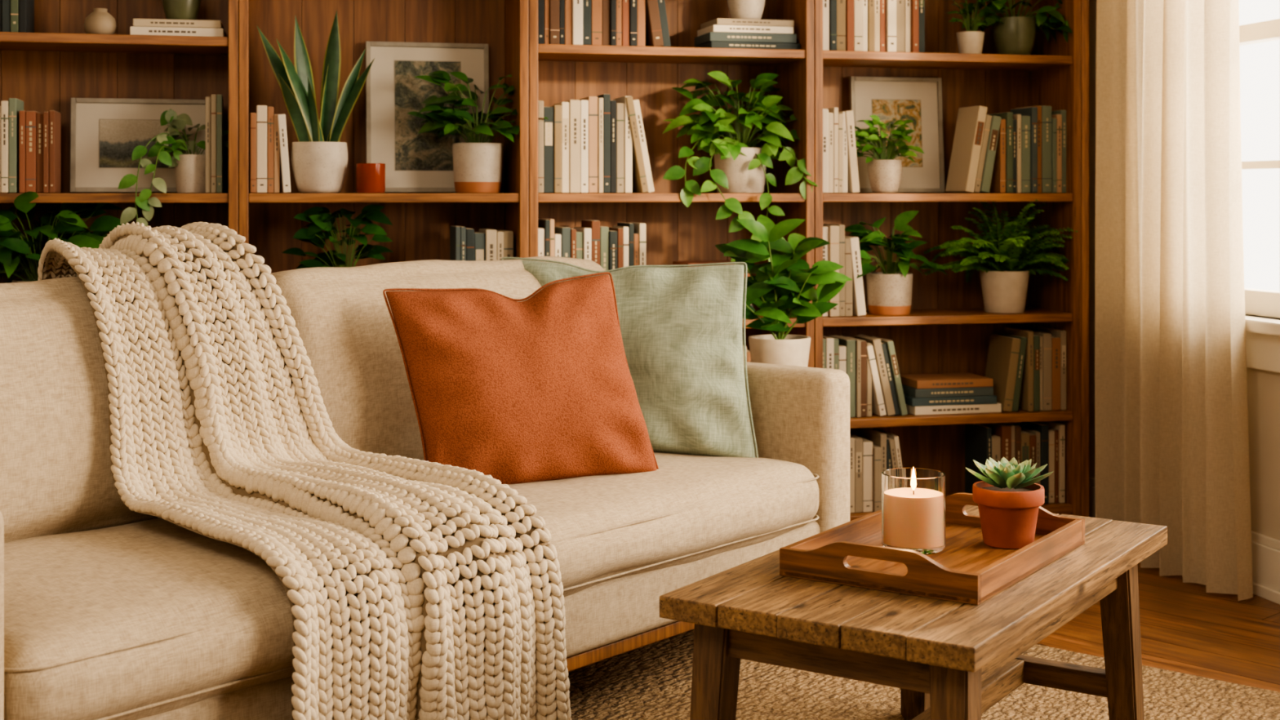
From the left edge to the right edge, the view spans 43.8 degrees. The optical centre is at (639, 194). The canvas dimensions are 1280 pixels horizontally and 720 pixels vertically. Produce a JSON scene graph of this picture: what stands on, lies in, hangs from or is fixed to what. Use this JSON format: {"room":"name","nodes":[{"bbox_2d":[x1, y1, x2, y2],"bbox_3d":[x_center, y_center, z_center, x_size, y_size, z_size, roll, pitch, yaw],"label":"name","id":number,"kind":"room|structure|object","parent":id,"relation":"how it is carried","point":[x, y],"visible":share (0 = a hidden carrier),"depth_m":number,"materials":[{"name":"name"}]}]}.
{"room":"living room","nodes":[
{"label":"living room","id":0,"kind":"room"},
{"bbox_2d":[1036,562,1279,692],"bbox_3d":[-0.176,1.160,2.056,5.040,0.120,7.428,0,0,-14],"label":"floor","id":1,"kind":"structure","parent":0,"point":[1185,628],"depth_m":3.98,"materials":[{"name":"brown wood"}]},
{"bbox_2d":[0,0,1088,520],"bbox_3d":[-0.722,-0.102,4.749,4.435,2.405,0.320,0,0,-14],"label":"bookcase","id":2,"kind":"object","parent":1,"relation":"on","point":[947,328],"visible":0.3,"depth_m":4.96,"materials":[{"name":"brown wood"}]},
{"bbox_2d":[0,97,23,192],"bbox_3d":[-1.854,-0.136,4.461,0.223,0.263,0.176,0,0,-14],"label":"books","id":3,"kind":"object","parent":2,"relation":"in","point":[9,110],"visible":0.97,"depth_m":4.40,"materials":[{"name":"paper"}]},
{"bbox_2d":[0,0,34,32],"bbox_3d":[-1.827,-0.601,4.468,0.221,0.309,0.182,0,0,-14],"label":"books","id":4,"kind":"object","parent":2,"relation":"in","point":[15,15],"visible":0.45,"depth_m":4.40,"materials":[{"name":"paper"}]},
{"bbox_2d":[18,110,61,192],"bbox_3d":[-1.694,-0.119,4.498,0.093,0.230,0.176,0,0,-14],"label":"books","id":5,"kind":"object","parent":2,"relation":"in","point":[39,134],"visible":0.97,"depth_m":4.42,"materials":[{"name":"paper"}]},
{"bbox_2d":[0,191,126,283],"bbox_3d":[-1.693,0.187,4.480,0.559,0.390,0.337,0,0,-14],"label":"plant","id":6,"kind":"object","parent":2,"relation":"on","point":[16,251],"visible":0.45,"depth_m":4.46,"materials":[{"name":"plant"}]},
{"bbox_2d":[84,8,116,34],"bbox_3d":[-1.527,-0.485,4.503,0.088,0.078,0.088,0,0,-14],"label":"ceramic vase","id":7,"kind":"object","parent":2,"relation":"on","point":[99,21],"visible":0.85,"depth_m":4.47,"materials":[{"name":"beige ceramic"}]},
{"bbox_2d":[70,97,205,192],"bbox_3d":[-1.459,-0.143,4.670,0.400,0.275,0.037,0,0,-14],"label":"framed picture","id":8,"kind":"object","parent":2,"relation":"on","point":[105,132],"visible":0.56,"depth_m":4.65,"materials":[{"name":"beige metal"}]},
{"bbox_2d":[118,108,228,226],"bbox_3d":[-1.343,-0.022,4.543,0.341,0.445,0.184,0,0,-45],"label":"trailing potted plant","id":9,"kind":"object","parent":2,"relation":"on","point":[189,169],"visible":0.89,"depth_m":4.55,"materials":[{"name":"plant"}]},
{"bbox_2d":[129,18,226,36],"bbox_3d":[-1.329,-0.471,4.593,0.260,0.048,0.187,0,0,-14],"label":"books","id":10,"kind":"object","parent":2,"relation":"in","point":[140,26],"visible":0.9,"depth_m":4.50,"materials":[{"name":"paper"}]},
{"bbox_2d":[162,0,200,19],"bbox_3d":[-1.330,-0.600,4.577,0.213,0.208,0.139,0,0,-14],"label":"potted houseplant","id":11,"kind":"object","parent":10,"relation":"on","point":[173,9],"visible":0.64,"depth_m":4.54,"materials":[{"name":"green ceramic"}]},
{"bbox_2d":[205,94,222,192],"bbox_3d":[-1.231,-0.144,4.606,0.047,0.280,0.170,0,0,-14],"label":"books","id":12,"kind":"object","parent":2,"relation":"in","point":[214,105],"visible":1,"depth_m":4.53,"materials":[{"name":"paper"}]},
{"bbox_2d":[249,105,290,192],"bbox_3d":[-1.079,-0.130,4.646,0.114,0.252,0.175,0,0,-14],"label":"books","id":13,"kind":"object","parent":2,"relation":"in","point":[268,147],"visible":1,"depth_m":4.57,"materials":[{"name":"paper"}]},
{"bbox_2d":[256,9,374,192],"bbox_3d":[-0.953,-0.274,4.682,0.300,0.540,0.168,0,0,20],"label":"potted snake plant","id":14,"kind":"object","parent":2,"relation":"on","point":[319,161],"visible":1,"depth_m":4.66,"materials":[{"name":"green plant"}]},
{"bbox_2d":[281,204,393,269],"bbox_3d":[-0.888,0.206,4.687,0.326,0.352,0.257,0,0,-14],"label":"rubber plant","id":15,"kind":"object","parent":2,"relation":"in","point":[320,220],"visible":0.71,"depth_m":4.67,"materials":[{"name":"green plant"}]},
{"bbox_2d":[355,163,385,192],"bbox_3d":[-0.788,-0.047,4.661,0.084,0.086,0.084,0,0,-14],"label":"candle jar","id":16,"kind":"object","parent":2,"relation":"on","point":[370,177],"visible":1,"depth_m":4.62,"materials":[{"name":"orange glass"}]},
{"bbox_2d":[365,40,489,192],"bbox_3d":[-0.649,-0.235,4.871,0.375,0.460,0.050,0,0,-14],"label":"framed picture","id":17,"kind":"object","parent":2,"relation":"on","point":[422,162],"visible":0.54,"depth_m":4.86,"materials":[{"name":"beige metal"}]},
{"bbox_2d":[408,70,548,192],"bbox_3d":[-0.480,-0.188,4.772,0.435,0.369,0.314,0,0,-14],"label":"rubber plant","id":18,"kind":"object","parent":2,"relation":"in","point":[477,164],"visible":0.95,"depth_m":4.73,"materials":[{"name":"green plant"}]},
{"bbox_2d":[449,226,513,260],"bbox_3d":[-0.478,0.239,4.788,0.173,0.286,0.169,0,0,-14],"label":"books","id":19,"kind":"object","parent":2,"relation":"in","point":[465,244],"visible":0.43,"depth_m":4.71,"materials":[{"name":"paper"}]},
{"bbox_2d":[537,217,646,272],"bbox_3d":[-0.163,0.228,4.868,0.333,0.308,0.181,0,0,-14],"label":"books","id":20,"kind":"object","parent":2,"relation":"in","point":[622,245],"visible":0.42,"depth_m":4.80,"materials":[{"name":"paper"}]},
{"bbox_2d":[537,93,654,192],"bbox_3d":[-0.150,-0.153,4.874,0.361,0.299,0.184,0,0,-14],"label":"books","id":21,"kind":"object","parent":2,"relation":"in","point":[597,144],"visible":0.98,"depth_m":4.79,"materials":[{"name":"paper"}]},
{"bbox_2d":[537,0,671,46],"bbox_3d":[-0.125,-0.602,4.878,0.411,0.310,0.180,0,0,-14],"label":"books","id":22,"kind":"object","parent":2,"relation":"in","point":[642,23],"visible":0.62,"depth_m":4.80,"materials":[{"name":"paper"}]},
{"bbox_2d":[672,260,753,307],"bbox_3d":[0.226,0.296,4.967,0.229,0.171,0.187,0,0,-14],"label":"books","id":23,"kind":"object","parent":2,"relation":"in","point":[691,262],"visible":0.04,"depth_m":4.92,"materials":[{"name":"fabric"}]},
{"bbox_2d":[662,71,818,264],"bbox_3d":[0.300,-0.064,4.954,0.515,0.638,0.349,0,0,-14],"label":"pothos","id":24,"kind":"object","parent":2,"relation":"on","point":[740,166],"visible":0.93,"depth_m":4.91,"materials":[{"name":"plant"}]},
{"bbox_2d":[742,345,751,362],"bbox_3d":[0.005,0.569,4.909,0.669,0.260,0.182,0,0,-14],"label":"books","id":25,"kind":"object","parent":2,"relation":"in","point":[748,352],"visible":0.02,"depth_m":4.90,"materials":[{"name":"paper"}]},
{"bbox_2d":[694,17,799,49],"bbox_3d":[0.336,-0.493,4.994,0.294,0.093,0.185,0,0,-14],"label":"books","id":26,"kind":"object","parent":2,"relation":"in","point":[718,33],"visible":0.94,"depth_m":4.91,"materials":[{"name":"paper"}]},
{"bbox_2d":[727,0,764,19],"bbox_3d":[0.330,-0.650,4.980,0.203,0.220,0.143,0,0,-35],"label":"potted houseplant","id":27,"kind":"object","parent":26,"relation":"on","point":[738,9],"visible":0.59,"depth_m":4.94,"materials":[{"name":"ceramic"}]},
{"bbox_2d":[822,107,859,192],"bbox_3d":[0.606,-0.138,5.051,0.133,0.267,0.175,0,0,-14],"label":"books","id":28,"kind":"object","parent":2,"relation":"in","point":[840,167],"visible":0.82,"depth_m":4.97,"materials":[{"name":"paper"}]},
{"bbox_2d":[822,223,866,316],"bbox_3d":[0.616,0.239,5.056,0.155,0.287,0.178,0,0,-14],"label":"books","id":29,"kind":"object","parent":2,"relation":"in","point":[842,250],"visible":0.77,"depth_m":4.98,"materials":[{"name":"paper"}]},
{"bbox_2d":[822,333,907,417],"bbox_3d":[0.682,0.574,5.071,0.292,0.251,0.178,0,0,-14],"label":"books","id":30,"kind":"object","parent":2,"relation":"in","point":[870,364],"visible":0.77,"depth_m":5.00,"materials":[{"name":"paper"}]},
{"bbox_2d":[822,0,924,52],"bbox_3d":[0.715,-0.601,5.080,0.349,0.309,0.180,0,0,-14],"label":"books","id":31,"kind":"object","parent":2,"relation":"in","point":[860,25],"visible":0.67,"depth_m":5.00,"materials":[{"name":"paper"}]},
{"bbox_2d":[849,427,902,513],"bbox_3d":[0.684,0.877,5.072,0.294,0.244,0.179,0,0,-14],"label":"books","id":32,"kind":"object","parent":2,"relation":"in","point":[877,451],"visible":0.45,"depth_m":5.00,"materials":[{"name":"paper"}]},
{"bbox_2d":[854,115,924,192],"bbox_3d":[0.772,-0.128,5.069,0.257,0.247,0.191,0,0,-14],"label":"potted plant","id":33,"kind":"object","parent":2,"relation":"on","point":[884,173],"visible":0.98,"depth_m":5.04,"materials":[{"name":"plant"}]},
{"bbox_2d":[844,210,946,315],"bbox_3d":[0.814,0.217,5.093,0.332,0.330,0.245,0,0,-14],"label":"rubber plant","id":34,"kind":"object","parent":2,"relation":"in","point":[889,292],"visible":0.98,"depth_m":5.04,"materials":[{"name":"green plant"}]},
{"bbox_2d":[848,75,945,192],"bbox_3d":[0.844,-0.195,5.228,0.320,0.380,0.044,0,0,-14],"label":"framed picture","id":35,"kind":"object","parent":2,"relation":"on","point":[891,99],"visible":0.74,"depth_m":5.24,"materials":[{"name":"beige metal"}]},
{"bbox_2d":[899,373,1001,415],"bbox_3d":[0.989,0.644,5.151,0.308,0.109,0.185,0,0,-14],"label":"books","id":36,"kind":"object","parent":2,"relation":"in","point":[940,393],"visible":0.91,"depth_m":5.07,"materials":[{"name":"paper"}]},
{"bbox_2d":[946,0,1005,53],"bbox_3d":[1.069,-0.560,5.146,0.224,0.226,0.159,0,0,-14],"label":"potted houseplant","id":37,"kind":"object","parent":2,"relation":"on","point":[970,42],"visible":0.96,"depth_m":5.11,"materials":[{"name":"beige ceramic"}]},
{"bbox_2d":[924,200,1077,313],"bbox_3d":[1.178,0.190,5.132,0.505,0.384,0.415,0,0,-14],"label":"potted fern","id":38,"kind":"object","parent":2,"relation":"on","point":[1005,265],"visible":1,"depth_m":5.11,"materials":[{"name":"green plant"}]},
{"bbox_2d":[945,105,1066,192],"bbox_3d":[1.193,-0.145,5.194,0.360,0.282,0.178,0,0,-14],"label":"books","id":39,"kind":"object","parent":2,"relation":"in","point":[1023,149],"visible":1,"depth_m":5.12,"materials":[{"name":"paper"}]},
{"bbox_2d":[964,421,1065,503],"bbox_3d":[1.222,0.870,5.201,0.272,0.258,0.179,0,0,-14],"label":"books","id":40,"kind":"object","parent":2,"relation":"in","point":[1043,442],"visible":0.62,"depth_m":5.14,"materials":[{"name":"paper"}]},
{"bbox_2d":[957,0,1072,54],"bbox_3d":[1.220,-0.586,5.189,0.394,0.279,0.265,0,0,-14],"label":"potted plant","id":41,"kind":"object","parent":2,"relation":"on","point":[1017,34],"visible":0.95,"depth_m":5.14,"materials":[{"name":"green plant"}]},
{"bbox_2d":[985,326,1066,412],"bbox_3d":[1.254,0.570,5.205,0.224,0.258,0.172,0,0,-14],"label":"books","id":42,"kind":"object","parent":2,"relation":"in","point":[1027,368],"visible":0.96,"depth_m":5.14,"materials":[{"name":"paper"}]},
{"bbox_2d":[568,629,1279,719],"bbox_3d":[0.179,1.093,2.643,2.300,0.013,2.850,0,0,40],"label":"jute rug","id":43,"kind":"object","parent":1,"relation":"on","point":[653,681],"visible":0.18,"depth_m":3.46,"materials":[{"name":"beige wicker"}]},
{"bbox_2d":[0,256,849,719],"bbox_3d":[-0.555,0.628,3.302,0.938,0.944,2.296,0,0,40],"label":"sofa","id":44,"kind":"object","parent":43,"relation":"on","point":[109,611],"visible":0.39,"depth_m":2.96,"materials":[{"name":"fabric"}]},
{"bbox_2d":[37,222,571,719],"bbox_3d":[-0.756,0.552,3.030,1.160,0.995,0.618,0,0,37],"label":"knit throw blanket","id":45,"kind":"object","parent":44,"relation":"on","point":[415,588],"visible":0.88,"depth_m":2.91,"materials":[{"name":"fabric"}]},
{"bbox_2d":[382,271,658,484],"bbox_3d":[-0.252,0.419,3.497,0.604,0.483,0.231,0,0,-23],"label":"throw pillow","id":46,"kind":"object","parent":44,"relation":"on","point":[540,388],"visible":0.9,"depth_m":3.42,"materials":[{"name":"orange fabric"}]},
{"bbox_2d":[501,257,758,457],"bbox_3d":[-0.034,0.403,3.913,0.657,0.489,0.208,0,0,9],"label":"throw pillow","id":47,"kind":"object","parent":44,"relation":"on","point":[681,326],"visible":0.55,"depth_m":3.84,"materials":[{"name":"green fabric"}]},
{"bbox_2d":[659,504,1167,719],"bbox_3d":[0.534,0.868,2.850,0.538,0.436,1.010,0,0,34],"label":"coffee table","id":48,"kind":"object","parent":43,"relation":"on","point":[947,660],"visible":0.73,"depth_m":2.57,"materials":[{"name":"brown wood"}]},
{"bbox_2d":[779,492,1084,604],"bbox_3d":[0.532,0.614,2.834,0.355,0.070,0.530,0,0,33],"label":"serving tray","id":49,"kind":"object","parent":48,"relation":"on","point":[968,570],"visible":0.76,"depth_m":2.70,"materials":[{"name":"brown wood"}]},
{"bbox_2d":[881,467,945,554],"bbox_3d":[0.493,0.565,2.871,0.114,0.146,0.114,0,0,33],"label":"candle","id":50,"kind":"object","parent":49,"relation":"on","point":[913,499],"visible":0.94,"depth_m":2.82,"materials":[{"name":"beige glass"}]},
{"bbox_2d":[965,457,1053,548],"bbox_3d":[0.680,0.562,2.908,0.157,0.151,0.145,0,0,34],"label":"potted succulent","id":51,"kind":"object","parent":49,"relation":"on","point":[1008,501],"visible":1,"depth_m":2.87,"materials":[{"name":"orange ceramic"}]},
{"bbox_3d":[0.400,0.838,4.560,0.290,0.526,0.290,0,0,0],"label":"plant stand","id":52,"kind":"object","parent":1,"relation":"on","visible":0},
{"bbox_2d":[715,214,852,366],"bbox_3d":[0.403,0.316,4.558,0.406,0.516,0.283,0,0,0],"label":"plant","id":53,"kind":"object","parent":52,"relation":"on","point":[783,289],"visible":0.87,"depth_m":4.53,"materials":[{"name":"green plant"}]},
{"bbox_2d":[1088,0,1279,540],"bbox_3d":[2.283,-0.275,2.309,0.140,2.750,6.530,0,0,-14],"label":"wall","id":54,"kind":"structure","parent":0,"point":[1263,386],"depth_m":4.42,"materials":[{"name":"paint"}]},
{"bbox_2d":[1088,475,1279,604],"bbox_3d":[2.202,1.018,2.290,0.030,0.165,6.530,0,0,-14],"label":"baseboard","id":55,"kind":"structure","parent":54,"relation":"attached to","point":[1265,550],"depth_m":4.34,"materials":[{"name":"paint"}]},
{"bbox_2d":[1239,18,1279,373],"bbox_3d":[1.778,-0.440,4.168,0.170,1.840,1.420,0,0,-14],"label":"window","id":56,"kind":"structure","parent":54,"relation":"in","point":[1262,335],"depth_m":4.39,"materials":[{"name":"paint"}]},
{"bbox_3d":[1.900,-1.420,3.308,0.137,0.023,4.050,0,0,-14],"label":"curtain rod","id":57,"kind":"object","parent":54,"relation":"attached to","visible":0},
{"bbox_2d":[1094,0,1253,600],"bbox_3d":[1.522,-0.156,4.610,0.122,2.488,0.723,0,0,-14],"label":"linen curtain","id":58,"kind":"object","parent":57,"relation":"hanging from","point":[1171,438],"visible":0.94,"depth_m":4.55,"materials":[{"name":"beige fabric"}]}
]}

